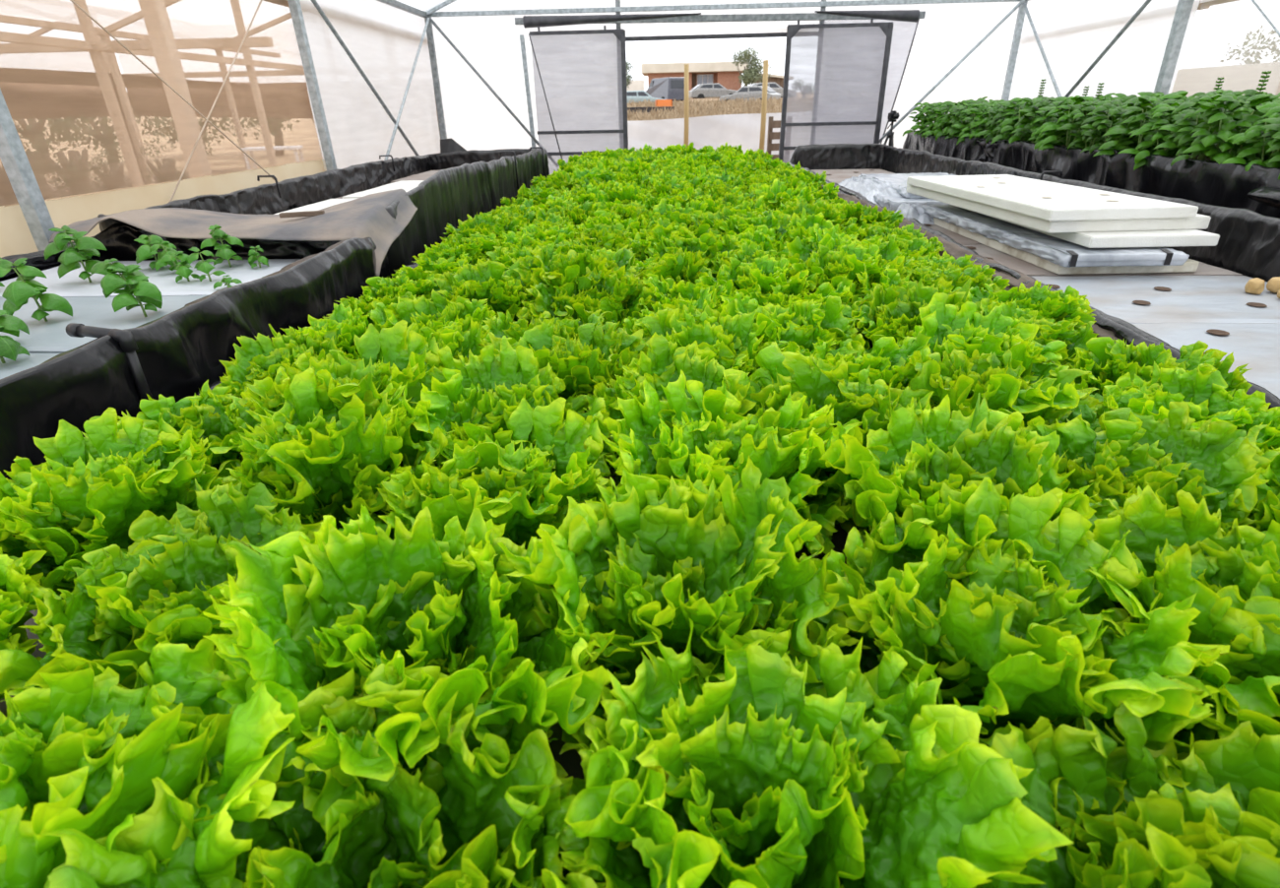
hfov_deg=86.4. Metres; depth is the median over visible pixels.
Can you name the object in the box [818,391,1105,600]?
head
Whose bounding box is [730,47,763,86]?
tree
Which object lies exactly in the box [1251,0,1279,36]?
cord
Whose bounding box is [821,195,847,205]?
head
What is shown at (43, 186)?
plant
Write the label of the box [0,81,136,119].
curtain
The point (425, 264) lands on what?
head
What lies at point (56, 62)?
building
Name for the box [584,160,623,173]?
head
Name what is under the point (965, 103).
basil plant
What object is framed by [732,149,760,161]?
head
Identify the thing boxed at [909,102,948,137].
basil plant
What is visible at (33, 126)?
bush
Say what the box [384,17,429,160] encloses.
rod
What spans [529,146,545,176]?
hook
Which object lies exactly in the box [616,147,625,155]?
head
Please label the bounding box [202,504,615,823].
head
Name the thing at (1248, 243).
planting bed
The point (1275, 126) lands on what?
basil plant
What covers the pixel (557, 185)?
head
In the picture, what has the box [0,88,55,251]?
steel post
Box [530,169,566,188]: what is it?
head
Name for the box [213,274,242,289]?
basil plant
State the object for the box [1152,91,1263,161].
basil plant
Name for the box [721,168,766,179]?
head
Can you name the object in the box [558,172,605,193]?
head
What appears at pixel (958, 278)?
head
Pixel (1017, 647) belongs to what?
head
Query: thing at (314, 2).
rod
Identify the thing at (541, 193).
head
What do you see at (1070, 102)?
basil plant
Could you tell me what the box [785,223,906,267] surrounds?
head
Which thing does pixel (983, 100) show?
basil plant
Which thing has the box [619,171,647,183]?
head
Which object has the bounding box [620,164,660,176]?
head
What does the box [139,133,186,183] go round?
plant
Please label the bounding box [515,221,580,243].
head
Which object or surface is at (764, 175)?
head
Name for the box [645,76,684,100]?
van
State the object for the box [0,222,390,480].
planting bed
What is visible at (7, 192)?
plant
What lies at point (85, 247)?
basil plant
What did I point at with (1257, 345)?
raft
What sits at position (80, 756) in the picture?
head
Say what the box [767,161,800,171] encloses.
head
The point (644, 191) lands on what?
head
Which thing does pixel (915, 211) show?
film
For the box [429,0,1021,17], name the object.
steel beam
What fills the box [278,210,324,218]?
wood offcut
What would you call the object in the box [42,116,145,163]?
bush
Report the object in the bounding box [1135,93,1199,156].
basil plant
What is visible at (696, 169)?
head
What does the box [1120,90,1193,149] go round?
basil plant
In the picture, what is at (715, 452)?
head
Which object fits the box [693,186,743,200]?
head
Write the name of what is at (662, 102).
plastic crate
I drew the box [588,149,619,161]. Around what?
head
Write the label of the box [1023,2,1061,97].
rod
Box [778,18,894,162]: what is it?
screen door
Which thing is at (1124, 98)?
basil plant
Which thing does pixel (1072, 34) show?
wall
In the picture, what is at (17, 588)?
head
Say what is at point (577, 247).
head
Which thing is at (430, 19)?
rod
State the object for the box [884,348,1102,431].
head
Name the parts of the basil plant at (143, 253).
stem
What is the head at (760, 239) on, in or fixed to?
on the planting bed at (570, 760)
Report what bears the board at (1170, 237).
on the board at (1063, 253)
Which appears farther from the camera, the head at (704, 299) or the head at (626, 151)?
the head at (626, 151)
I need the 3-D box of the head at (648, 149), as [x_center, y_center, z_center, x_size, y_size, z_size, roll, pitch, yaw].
[0.104,-2.934,7.018,0.364,0.298,0.379,-10,28,-18]
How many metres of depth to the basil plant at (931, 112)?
6.81 m
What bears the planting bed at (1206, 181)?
on the floor
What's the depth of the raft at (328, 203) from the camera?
4.17 m
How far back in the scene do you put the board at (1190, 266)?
2.58 m
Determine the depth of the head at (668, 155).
6.18 m
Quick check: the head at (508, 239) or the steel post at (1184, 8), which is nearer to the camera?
the head at (508, 239)
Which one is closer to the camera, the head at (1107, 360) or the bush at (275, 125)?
the head at (1107, 360)
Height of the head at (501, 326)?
0.204 m
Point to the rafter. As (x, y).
(444, 4)
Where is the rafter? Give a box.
[426,0,456,14]
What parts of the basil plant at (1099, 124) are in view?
stem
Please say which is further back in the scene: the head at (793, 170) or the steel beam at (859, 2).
the steel beam at (859, 2)
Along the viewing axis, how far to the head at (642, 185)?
4.25 m
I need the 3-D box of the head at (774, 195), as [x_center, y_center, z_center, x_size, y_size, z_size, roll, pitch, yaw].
[0.730,-1.209,3.515,0.323,0.284,0.426,-20,32,-33]
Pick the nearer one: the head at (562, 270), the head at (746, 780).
the head at (746, 780)
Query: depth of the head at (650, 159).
5.87 m
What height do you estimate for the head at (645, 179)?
0.246 m
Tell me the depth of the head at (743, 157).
5.80 m
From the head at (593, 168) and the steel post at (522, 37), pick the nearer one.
the head at (593, 168)
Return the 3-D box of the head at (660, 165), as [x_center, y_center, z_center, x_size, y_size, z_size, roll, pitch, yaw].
[0.219,-2.134,5.460,0.383,0.241,0.380,14,30,28]
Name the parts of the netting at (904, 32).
edge cord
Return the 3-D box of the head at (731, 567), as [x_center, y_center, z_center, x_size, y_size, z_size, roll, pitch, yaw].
[0.046,0.181,0.708,0.356,0.299,0.379,14,30,28]
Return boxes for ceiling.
[396,0,458,11]
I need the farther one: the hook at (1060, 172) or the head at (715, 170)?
the head at (715, 170)
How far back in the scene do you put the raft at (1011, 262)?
2.65 m
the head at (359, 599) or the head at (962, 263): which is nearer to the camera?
the head at (359, 599)
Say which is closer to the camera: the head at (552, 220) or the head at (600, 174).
the head at (552, 220)
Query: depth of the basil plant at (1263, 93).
3.63 m
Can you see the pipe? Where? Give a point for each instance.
(126, 340)
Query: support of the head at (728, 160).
on the planting bed at (570, 760)
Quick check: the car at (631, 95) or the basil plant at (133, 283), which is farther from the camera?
the car at (631, 95)
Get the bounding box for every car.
[627,90,663,103]
[689,83,736,98]
[718,85,780,101]
[748,82,782,97]
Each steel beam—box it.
[377,0,427,17]
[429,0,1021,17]
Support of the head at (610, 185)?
on the planting bed at (570, 760)
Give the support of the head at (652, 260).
on the planting bed at (570, 760)
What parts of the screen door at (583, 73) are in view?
rail, rail, rail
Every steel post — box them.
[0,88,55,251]
[287,0,336,170]
[424,14,447,139]
[519,34,536,146]
[615,0,621,29]
[819,0,826,23]
[1001,0,1027,100]
[1153,0,1194,95]
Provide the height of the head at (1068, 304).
0.194 m
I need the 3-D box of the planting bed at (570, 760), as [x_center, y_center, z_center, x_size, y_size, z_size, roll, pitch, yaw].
[0.214,-0.845,3.507,2.350,0.564,8.737,0,26,2]
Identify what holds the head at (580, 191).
on the planting bed at (570, 760)
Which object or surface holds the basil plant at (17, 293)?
on the raft at (50, 336)
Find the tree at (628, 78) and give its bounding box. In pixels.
[626,61,633,87]
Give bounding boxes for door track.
[625,32,786,41]
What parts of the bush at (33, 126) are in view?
crown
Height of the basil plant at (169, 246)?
0.118 m
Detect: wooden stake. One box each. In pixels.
[683,64,689,147]
[759,60,768,151]
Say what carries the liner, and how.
on the planting bed at (1206, 181)
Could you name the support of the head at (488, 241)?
on the planting bed at (570, 760)
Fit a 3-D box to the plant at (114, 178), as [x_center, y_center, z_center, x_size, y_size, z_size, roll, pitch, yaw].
[-6.351,-3.156,8.177,0.506,0.890,0.580,-9,27,-16]
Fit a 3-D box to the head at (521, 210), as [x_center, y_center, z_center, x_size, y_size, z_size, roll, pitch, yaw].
[-0.699,-1.144,3.553,0.304,0.194,0.309,4,27,11]
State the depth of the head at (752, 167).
5.09 m
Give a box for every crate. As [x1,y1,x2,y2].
[627,106,651,114]
[652,106,674,112]
[655,99,672,106]
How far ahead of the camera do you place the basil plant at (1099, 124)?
4.10 m
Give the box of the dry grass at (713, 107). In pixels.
[627,96,782,121]
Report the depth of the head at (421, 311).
1.73 m
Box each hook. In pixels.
[256,175,281,197]
[379,154,395,171]
[499,150,518,190]
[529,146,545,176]
[1039,171,1062,180]
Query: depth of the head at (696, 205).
3.31 m
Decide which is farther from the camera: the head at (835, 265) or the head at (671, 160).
the head at (671, 160)
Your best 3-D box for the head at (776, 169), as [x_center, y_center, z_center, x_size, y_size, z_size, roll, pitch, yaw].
[1.091,-2.078,5.360,0.298,0.196,0.291,22,34,38]
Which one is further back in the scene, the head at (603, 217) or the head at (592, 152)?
the head at (592, 152)
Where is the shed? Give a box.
[754,72,783,87]
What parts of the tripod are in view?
leg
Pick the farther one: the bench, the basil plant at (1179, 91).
the bench
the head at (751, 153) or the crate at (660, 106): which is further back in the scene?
the crate at (660, 106)
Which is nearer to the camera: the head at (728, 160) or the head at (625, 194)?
the head at (625, 194)
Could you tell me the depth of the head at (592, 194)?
3.79 m
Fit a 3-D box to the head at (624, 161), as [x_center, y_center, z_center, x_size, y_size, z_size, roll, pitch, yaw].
[-0.240,-2.260,5.710,0.330,0.269,0.391,21,34,38]
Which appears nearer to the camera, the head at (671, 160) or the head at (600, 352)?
the head at (600, 352)
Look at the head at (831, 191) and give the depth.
3.80 m
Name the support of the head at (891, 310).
on the planting bed at (570, 760)
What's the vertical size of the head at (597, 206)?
0.231 m
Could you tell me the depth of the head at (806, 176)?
4.59 m
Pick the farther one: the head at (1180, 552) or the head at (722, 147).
the head at (722, 147)
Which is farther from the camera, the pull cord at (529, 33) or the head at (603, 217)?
the pull cord at (529, 33)
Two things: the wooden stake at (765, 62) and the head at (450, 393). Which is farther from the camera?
the wooden stake at (765, 62)
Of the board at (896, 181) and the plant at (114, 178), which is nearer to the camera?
the board at (896, 181)
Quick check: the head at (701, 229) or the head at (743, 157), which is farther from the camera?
the head at (743, 157)
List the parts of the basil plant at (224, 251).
stem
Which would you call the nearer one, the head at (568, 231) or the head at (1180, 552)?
the head at (1180, 552)
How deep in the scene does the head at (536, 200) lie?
3.94 m
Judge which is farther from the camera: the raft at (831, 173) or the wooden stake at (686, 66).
the wooden stake at (686, 66)
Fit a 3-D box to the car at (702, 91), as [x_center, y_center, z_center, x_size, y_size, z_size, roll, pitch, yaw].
[6.524,-31.083,60.268,4.389,1.419,1.743,-5,27,-8]
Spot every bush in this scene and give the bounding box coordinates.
[14,117,98,173]
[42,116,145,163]
[132,110,244,155]
[220,117,299,155]
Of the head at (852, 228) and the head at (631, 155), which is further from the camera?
the head at (631, 155)
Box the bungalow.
[640,61,748,90]
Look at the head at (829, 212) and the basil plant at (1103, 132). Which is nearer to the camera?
the head at (829, 212)
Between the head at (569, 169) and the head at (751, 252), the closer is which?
the head at (751, 252)
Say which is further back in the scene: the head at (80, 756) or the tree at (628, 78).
the tree at (628, 78)
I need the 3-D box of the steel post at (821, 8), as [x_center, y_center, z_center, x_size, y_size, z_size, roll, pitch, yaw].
[1.986,-4.224,7.574,0.075,3.000,0.050,0,26,2]
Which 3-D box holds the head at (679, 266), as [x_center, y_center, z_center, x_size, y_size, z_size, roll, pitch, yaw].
[0.088,-0.511,2.167,0.406,0.247,0.372,0,26,3]
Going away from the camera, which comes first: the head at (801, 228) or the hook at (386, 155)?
the head at (801, 228)
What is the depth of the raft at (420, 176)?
5.92 m
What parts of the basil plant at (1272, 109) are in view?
stem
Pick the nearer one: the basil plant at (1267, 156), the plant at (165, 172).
the basil plant at (1267, 156)
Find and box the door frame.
[514,10,925,25]
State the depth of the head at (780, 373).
1.14 m
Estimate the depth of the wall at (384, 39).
5.75 m
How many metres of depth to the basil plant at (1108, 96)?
5.04 m
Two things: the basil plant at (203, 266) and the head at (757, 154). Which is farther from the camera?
the head at (757, 154)
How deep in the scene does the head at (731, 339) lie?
1.46 m
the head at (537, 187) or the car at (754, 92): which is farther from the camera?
the car at (754, 92)
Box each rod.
[310,0,419,155]
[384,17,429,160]
[429,16,538,145]
[878,0,1024,143]
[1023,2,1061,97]
[1064,0,1151,97]
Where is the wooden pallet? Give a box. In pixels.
[767,116,780,159]
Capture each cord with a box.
[69,0,278,182]
[168,0,262,202]
[528,33,563,160]
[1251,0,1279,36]
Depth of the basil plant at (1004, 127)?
5.17 m
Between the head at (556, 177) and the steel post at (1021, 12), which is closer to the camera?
the head at (556, 177)
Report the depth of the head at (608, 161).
5.34 m
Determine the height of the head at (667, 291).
0.219 m
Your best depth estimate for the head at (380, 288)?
2.14 m
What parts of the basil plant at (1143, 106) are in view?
stem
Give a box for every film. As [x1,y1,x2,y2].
[837,176,902,205]
[894,202,934,224]
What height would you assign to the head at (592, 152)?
0.250 m
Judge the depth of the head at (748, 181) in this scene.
4.45 m
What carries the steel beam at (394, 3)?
attached to the steel post at (294, 5)
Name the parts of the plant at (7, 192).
crown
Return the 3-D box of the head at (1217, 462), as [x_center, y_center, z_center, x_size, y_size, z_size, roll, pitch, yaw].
[0.657,0.081,0.964,0.386,0.232,0.384,1,26,5]
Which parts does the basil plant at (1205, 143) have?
stem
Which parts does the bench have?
leg, leg, leg, leg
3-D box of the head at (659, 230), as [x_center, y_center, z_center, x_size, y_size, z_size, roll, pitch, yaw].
[0.095,-0.727,2.610,0.328,0.244,0.369,-3,26,-4]
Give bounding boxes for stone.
[1244,277,1265,294]
[1266,276,1279,293]
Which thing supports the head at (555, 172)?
on the planting bed at (570, 760)
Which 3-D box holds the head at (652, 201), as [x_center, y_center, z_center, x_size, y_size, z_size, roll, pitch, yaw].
[0.148,-1.202,3.544,0.410,0.267,0.375,4,27,10]
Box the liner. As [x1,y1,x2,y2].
[1247,186,1279,209]
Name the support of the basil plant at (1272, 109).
on the planting bed at (1206, 181)
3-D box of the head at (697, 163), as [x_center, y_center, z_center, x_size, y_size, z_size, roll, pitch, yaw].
[0.558,-2.313,5.818,0.331,0.233,0.343,22,34,38]
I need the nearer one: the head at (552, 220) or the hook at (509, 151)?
the head at (552, 220)
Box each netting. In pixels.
[522,12,701,28]
[814,9,919,22]
[823,18,919,143]
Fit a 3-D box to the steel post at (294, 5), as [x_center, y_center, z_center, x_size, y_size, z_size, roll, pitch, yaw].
[-2.425,-2.429,5.197,0.060,2.053,0.179,0,26,2]
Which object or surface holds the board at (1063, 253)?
on the board at (1190, 266)
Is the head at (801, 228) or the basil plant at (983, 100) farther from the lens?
the basil plant at (983, 100)
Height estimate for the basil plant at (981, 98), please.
0.377 m
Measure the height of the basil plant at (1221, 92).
0.392 m
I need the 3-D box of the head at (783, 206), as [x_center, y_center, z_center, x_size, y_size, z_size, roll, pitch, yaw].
[0.799,-1.078,3.297,0.325,0.240,0.427,4,27,10]
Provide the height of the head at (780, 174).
0.220 m
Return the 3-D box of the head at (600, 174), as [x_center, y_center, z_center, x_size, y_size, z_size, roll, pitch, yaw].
[-0.319,-1.794,4.728,0.386,0.298,0.422,-8,27,-13]
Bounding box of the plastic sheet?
[48,189,417,276]
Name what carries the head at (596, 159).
on the planting bed at (570, 760)
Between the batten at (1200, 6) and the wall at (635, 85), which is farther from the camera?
the wall at (635, 85)
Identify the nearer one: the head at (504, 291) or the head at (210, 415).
the head at (210, 415)
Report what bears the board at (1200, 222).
on the board at (1170, 237)
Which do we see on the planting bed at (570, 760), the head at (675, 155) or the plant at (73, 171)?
the head at (675, 155)
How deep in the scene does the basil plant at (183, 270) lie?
2.37 m
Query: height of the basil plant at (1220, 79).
0.456 m
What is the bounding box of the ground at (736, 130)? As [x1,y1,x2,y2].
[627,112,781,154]
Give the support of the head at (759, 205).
on the planting bed at (570, 760)
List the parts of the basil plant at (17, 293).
stem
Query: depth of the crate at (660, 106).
35.50 m
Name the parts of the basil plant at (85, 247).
stem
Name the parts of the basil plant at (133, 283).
stem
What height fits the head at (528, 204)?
0.183 m
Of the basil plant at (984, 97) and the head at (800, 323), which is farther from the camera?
the basil plant at (984, 97)
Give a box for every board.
[857,172,955,198]
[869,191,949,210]
[905,184,1211,233]
[906,174,1198,221]
[921,204,1189,267]
[933,217,1199,274]
[975,211,1219,248]
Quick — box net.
[1173,0,1279,95]
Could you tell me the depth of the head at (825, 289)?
1.83 m
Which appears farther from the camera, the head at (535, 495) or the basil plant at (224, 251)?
the basil plant at (224, 251)
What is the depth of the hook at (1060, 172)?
3.97 m
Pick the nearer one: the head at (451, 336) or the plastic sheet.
the head at (451, 336)
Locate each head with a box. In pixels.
[0,407,231,611]
[0,478,323,702]
[0,546,48,700]
[0,638,312,887]
[40,663,610,887]
[43,380,284,485]
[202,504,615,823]
[212,367,454,540]
[215,323,346,401]
[229,320,441,460]
[280,300,374,359]
[322,291,419,327]
[334,270,445,305]
[366,288,496,338]
[370,396,612,550]
[391,252,474,281]
[401,335,615,480]
[405,317,511,368]
[412,238,486,266]
[434,257,547,326]
[435,231,498,261]
[439,211,526,242]
[467,309,605,345]
[477,203,531,216]
[477,316,651,412]
[479,210,536,231]
[486,241,562,271]
[493,228,572,257]
[497,455,870,760]
[499,194,548,207]
[507,244,645,294]
[509,197,545,211]
[515,186,559,199]
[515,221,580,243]
[515,266,656,328]
[516,210,575,235]
[519,183,556,191]
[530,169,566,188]
[533,200,595,229]
[535,180,567,191]
[539,197,579,214]
[541,618,1074,887]
[548,182,603,204]
[551,167,582,182]
[552,158,582,171]
[553,188,585,198]
[555,232,641,257]
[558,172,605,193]
[560,210,650,239]
[561,163,583,173]
[561,180,605,191]
[568,154,586,162]
[571,161,622,186]
[571,165,606,178]
[577,220,651,249]
[577,246,658,268]
[579,150,601,156]
[582,156,613,169]
[582,331,765,484]
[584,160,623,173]
[586,154,622,163]
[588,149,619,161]
[591,197,643,216]
[597,157,626,163]
[597,201,652,226]
[599,188,649,195]
[600,370,863,555]
[602,183,651,204]
[603,180,638,192]
[606,146,635,154]
[612,157,649,171]
[613,181,658,191]
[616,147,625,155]
[616,170,659,188]
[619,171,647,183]
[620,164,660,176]
[622,150,659,163]
[622,151,653,158]
[622,286,718,344]
[623,273,743,318]
[625,159,659,170]
[626,222,697,261]
[631,148,658,156]
[635,187,693,211]
[636,143,662,154]
[636,247,730,286]
[638,304,788,387]
[639,216,712,238]
[641,229,745,277]
[645,197,702,232]
[648,170,694,189]
[649,161,690,170]
[649,176,694,197]
[650,154,687,163]
[652,176,702,191]
[654,168,689,175]
[656,155,695,167]
[658,149,688,159]
[662,143,685,153]
[662,161,696,174]
[662,167,696,180]
[662,191,705,201]
[663,151,689,160]
[666,198,707,215]
[678,142,707,155]
[686,167,720,179]
[689,145,727,167]
[690,206,759,233]
[693,164,719,171]
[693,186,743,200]
[694,159,719,167]
[694,167,731,175]
[694,290,866,356]
[697,165,747,191]
[697,254,826,303]
[700,174,745,196]
[702,192,764,213]
[704,162,732,171]
[704,224,788,258]
[710,207,797,244]
[710,240,807,274]
[716,141,743,152]
[716,188,762,203]
[718,194,769,215]
[719,148,739,156]
[719,148,751,168]
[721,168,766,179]
[721,340,934,532]
[722,156,767,172]
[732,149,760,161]
[732,176,778,191]
[733,161,770,175]
[743,180,785,196]
[745,149,766,157]
[749,173,782,182]
[749,274,872,311]
[752,184,822,202]
[754,154,779,161]
[755,178,816,210]
[756,154,791,170]
[758,198,845,229]
[761,157,790,167]
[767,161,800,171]
[768,206,868,257]
[769,167,787,173]
[769,167,805,174]
[770,169,795,180]
[776,193,826,211]
[780,169,827,190]
[782,178,818,190]
[784,329,934,396]
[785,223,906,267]
[785,241,918,295]
[795,181,828,193]
[802,477,1230,814]
[807,182,839,202]
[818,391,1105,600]
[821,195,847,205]
[823,199,853,211]
[828,276,971,354]
[837,217,896,240]
[838,201,903,228]
[838,220,879,241]
[840,262,973,308]
[859,222,944,253]
[870,291,1069,389]
[879,233,941,260]
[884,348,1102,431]
[905,251,995,281]
[908,260,1010,292]
[953,704,1279,887]
[966,280,1096,333]
[975,298,1098,366]
[1024,401,1279,536]
[1047,336,1252,416]
[1061,360,1279,452]
[1080,484,1279,754]
[1225,447,1279,534]
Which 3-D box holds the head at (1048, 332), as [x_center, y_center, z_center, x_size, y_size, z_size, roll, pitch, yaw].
[0.912,-0.233,1.618,0.343,0.206,0.342,-10,28,-17]
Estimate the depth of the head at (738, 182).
4.15 m
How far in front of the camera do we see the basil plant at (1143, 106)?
3.90 m
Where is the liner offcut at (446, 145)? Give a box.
[440,137,466,152]
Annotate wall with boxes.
[0,0,440,257]
[431,0,1019,150]
[626,79,643,90]
[1008,0,1200,102]
[1171,62,1279,97]
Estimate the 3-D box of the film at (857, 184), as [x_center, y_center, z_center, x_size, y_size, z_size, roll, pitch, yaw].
[1.645,-1.813,4.830,0.431,0.109,1.535,0,26,2]
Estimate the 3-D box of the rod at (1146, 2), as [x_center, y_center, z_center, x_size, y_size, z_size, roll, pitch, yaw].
[3.972,-3.221,6.418,0.032,1.875,2.568,0,26,2]
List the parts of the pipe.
pipe arm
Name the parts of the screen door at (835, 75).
rail, rail, rail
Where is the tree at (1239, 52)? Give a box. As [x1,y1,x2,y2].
[1219,25,1279,64]
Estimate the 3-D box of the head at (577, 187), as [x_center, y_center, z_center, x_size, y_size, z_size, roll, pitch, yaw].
[-0.350,-1.540,4.287,0.384,0.237,0.297,3,27,9]
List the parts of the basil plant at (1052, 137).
stem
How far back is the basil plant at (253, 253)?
2.58 m
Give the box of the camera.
[887,110,899,119]
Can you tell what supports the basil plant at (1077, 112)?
on the planting bed at (1206, 181)
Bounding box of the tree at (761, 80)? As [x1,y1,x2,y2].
[758,64,773,82]
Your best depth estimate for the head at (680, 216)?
3.11 m
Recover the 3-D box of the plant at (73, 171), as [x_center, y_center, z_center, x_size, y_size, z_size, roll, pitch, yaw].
[-6.260,-2.950,7.442,0.687,1.168,0.641,0,26,2]
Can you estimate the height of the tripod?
0.927 m
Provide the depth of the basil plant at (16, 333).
1.80 m
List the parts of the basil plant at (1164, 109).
stem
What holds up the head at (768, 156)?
on the planting bed at (570, 760)
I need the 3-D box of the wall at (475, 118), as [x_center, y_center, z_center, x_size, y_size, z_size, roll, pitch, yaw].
[0.879,-4.407,7.596,6.440,3.350,0.026,0,26,2]
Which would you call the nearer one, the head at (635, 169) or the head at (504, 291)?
the head at (504, 291)
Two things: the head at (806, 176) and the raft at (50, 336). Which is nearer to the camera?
the raft at (50, 336)
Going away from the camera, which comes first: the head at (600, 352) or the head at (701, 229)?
the head at (600, 352)
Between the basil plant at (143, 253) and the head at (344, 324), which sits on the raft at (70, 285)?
the basil plant at (143, 253)
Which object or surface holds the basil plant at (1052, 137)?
on the planting bed at (1206, 181)
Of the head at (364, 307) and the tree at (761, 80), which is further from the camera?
the tree at (761, 80)
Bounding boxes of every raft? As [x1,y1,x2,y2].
[0,258,300,297]
[0,295,206,353]
[0,352,62,379]
[274,198,355,214]
[342,180,424,198]
[390,170,439,183]
[810,169,894,178]
[826,178,846,183]
[923,223,979,245]
[962,244,1242,276]
[1032,275,1279,322]
[1130,321,1279,398]
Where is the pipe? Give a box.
[65,322,152,400]
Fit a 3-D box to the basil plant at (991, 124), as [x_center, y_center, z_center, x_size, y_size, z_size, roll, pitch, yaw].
[2.950,-2.592,5.551,0.353,0.344,0.369,16,31,31]
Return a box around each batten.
[262,0,285,5]
[1197,0,1210,10]
[1203,0,1238,5]
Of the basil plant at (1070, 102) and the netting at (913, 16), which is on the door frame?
the netting at (913, 16)
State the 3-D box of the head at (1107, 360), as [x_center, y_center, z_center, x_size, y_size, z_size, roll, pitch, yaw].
[0.995,-0.103,1.356,0.362,0.201,0.340,-5,26,-7]
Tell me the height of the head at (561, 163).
0.254 m
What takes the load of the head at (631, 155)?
on the planting bed at (570, 760)
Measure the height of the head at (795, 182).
0.216 m
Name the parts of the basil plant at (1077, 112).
stem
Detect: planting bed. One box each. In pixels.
[0,185,1279,779]
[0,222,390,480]
[97,148,549,278]
[788,143,1279,351]
[902,130,1279,218]
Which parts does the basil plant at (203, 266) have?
stem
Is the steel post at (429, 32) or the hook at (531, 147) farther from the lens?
the steel post at (429, 32)
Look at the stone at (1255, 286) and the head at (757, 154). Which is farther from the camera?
the head at (757, 154)
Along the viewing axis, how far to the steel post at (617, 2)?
7.41 m
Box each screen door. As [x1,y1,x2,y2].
[529,25,628,174]
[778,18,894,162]
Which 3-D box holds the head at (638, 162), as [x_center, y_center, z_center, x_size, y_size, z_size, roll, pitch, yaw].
[-0.078,-2.128,5.409,0.418,0.288,0.321,12,29,25]
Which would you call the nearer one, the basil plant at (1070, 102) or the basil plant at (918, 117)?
the basil plant at (1070, 102)
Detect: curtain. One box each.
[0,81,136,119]
[126,82,438,120]
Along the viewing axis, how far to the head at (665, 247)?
2.39 m
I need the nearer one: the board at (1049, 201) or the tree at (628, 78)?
the board at (1049, 201)
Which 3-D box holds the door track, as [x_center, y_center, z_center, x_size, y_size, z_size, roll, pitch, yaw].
[0.904,-4.477,7.483,2.180,0.045,0.040,0,26,2]
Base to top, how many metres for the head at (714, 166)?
0.218 m
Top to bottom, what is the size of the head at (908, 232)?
0.183 m
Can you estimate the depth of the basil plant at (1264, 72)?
3.39 m
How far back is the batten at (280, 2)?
4.78 m
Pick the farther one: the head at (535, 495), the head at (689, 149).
the head at (689, 149)
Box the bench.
[241,145,304,169]
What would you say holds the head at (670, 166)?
on the planting bed at (570, 760)
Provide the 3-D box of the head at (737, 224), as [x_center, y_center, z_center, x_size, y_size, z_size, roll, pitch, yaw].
[0.484,-0.818,2.759,0.409,0.259,0.362,-7,27,-12]
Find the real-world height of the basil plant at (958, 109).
0.320 m
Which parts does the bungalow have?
door, pane, pane, pane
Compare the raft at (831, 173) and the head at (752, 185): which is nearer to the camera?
the head at (752, 185)
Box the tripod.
[883,119,896,146]
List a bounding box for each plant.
[0,161,49,205]
[0,257,72,321]
[0,310,29,363]
[0,314,19,339]
[12,119,53,199]
[20,114,99,196]
[43,225,110,282]
[87,139,127,191]
[90,257,162,317]
[134,234,177,269]
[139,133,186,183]
[149,241,189,270]
[160,251,199,282]
[188,247,225,281]
[200,224,244,267]
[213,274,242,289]
[248,245,268,268]
[902,101,941,135]
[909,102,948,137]
[921,106,949,136]
[922,103,962,138]
[935,100,983,140]
[945,106,984,142]
[951,103,992,144]
[958,99,992,128]
[960,100,1006,139]
[965,96,988,103]
[974,103,1024,143]
[975,102,994,137]
[978,98,1005,103]
[990,97,1044,144]
[991,100,1032,139]
[1010,96,1074,143]
[1027,106,1081,150]
[1031,78,1046,99]
[1036,95,1101,150]
[1049,101,1082,143]
[1057,100,1124,149]
[1059,82,1103,149]
[1063,92,1115,132]
[1080,99,1151,153]
[1082,86,1088,97]
[1089,105,1129,143]
[1091,101,1163,143]
[1093,95,1182,156]
[1111,91,1163,126]
[1118,101,1202,170]
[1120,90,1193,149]
[1121,90,1186,124]
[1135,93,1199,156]
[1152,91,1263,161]
[1162,88,1257,160]
[1169,77,1223,158]
[1170,93,1279,166]
[1214,70,1279,151]
[1221,102,1279,171]
[1234,117,1279,161]
[1236,92,1279,158]
[1259,114,1279,162]
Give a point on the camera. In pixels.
(893, 114)
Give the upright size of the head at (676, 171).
0.232 m
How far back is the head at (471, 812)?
0.51 m
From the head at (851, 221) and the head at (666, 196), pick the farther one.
the head at (666, 196)
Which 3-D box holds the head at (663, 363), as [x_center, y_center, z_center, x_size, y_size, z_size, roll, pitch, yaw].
[0.098,-0.049,1.214,0.383,0.267,0.361,16,31,32]
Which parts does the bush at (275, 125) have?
crown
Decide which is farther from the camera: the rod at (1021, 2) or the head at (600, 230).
the rod at (1021, 2)
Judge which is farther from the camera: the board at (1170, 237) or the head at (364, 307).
the board at (1170, 237)
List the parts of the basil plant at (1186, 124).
stem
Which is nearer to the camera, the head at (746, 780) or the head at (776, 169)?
the head at (746, 780)

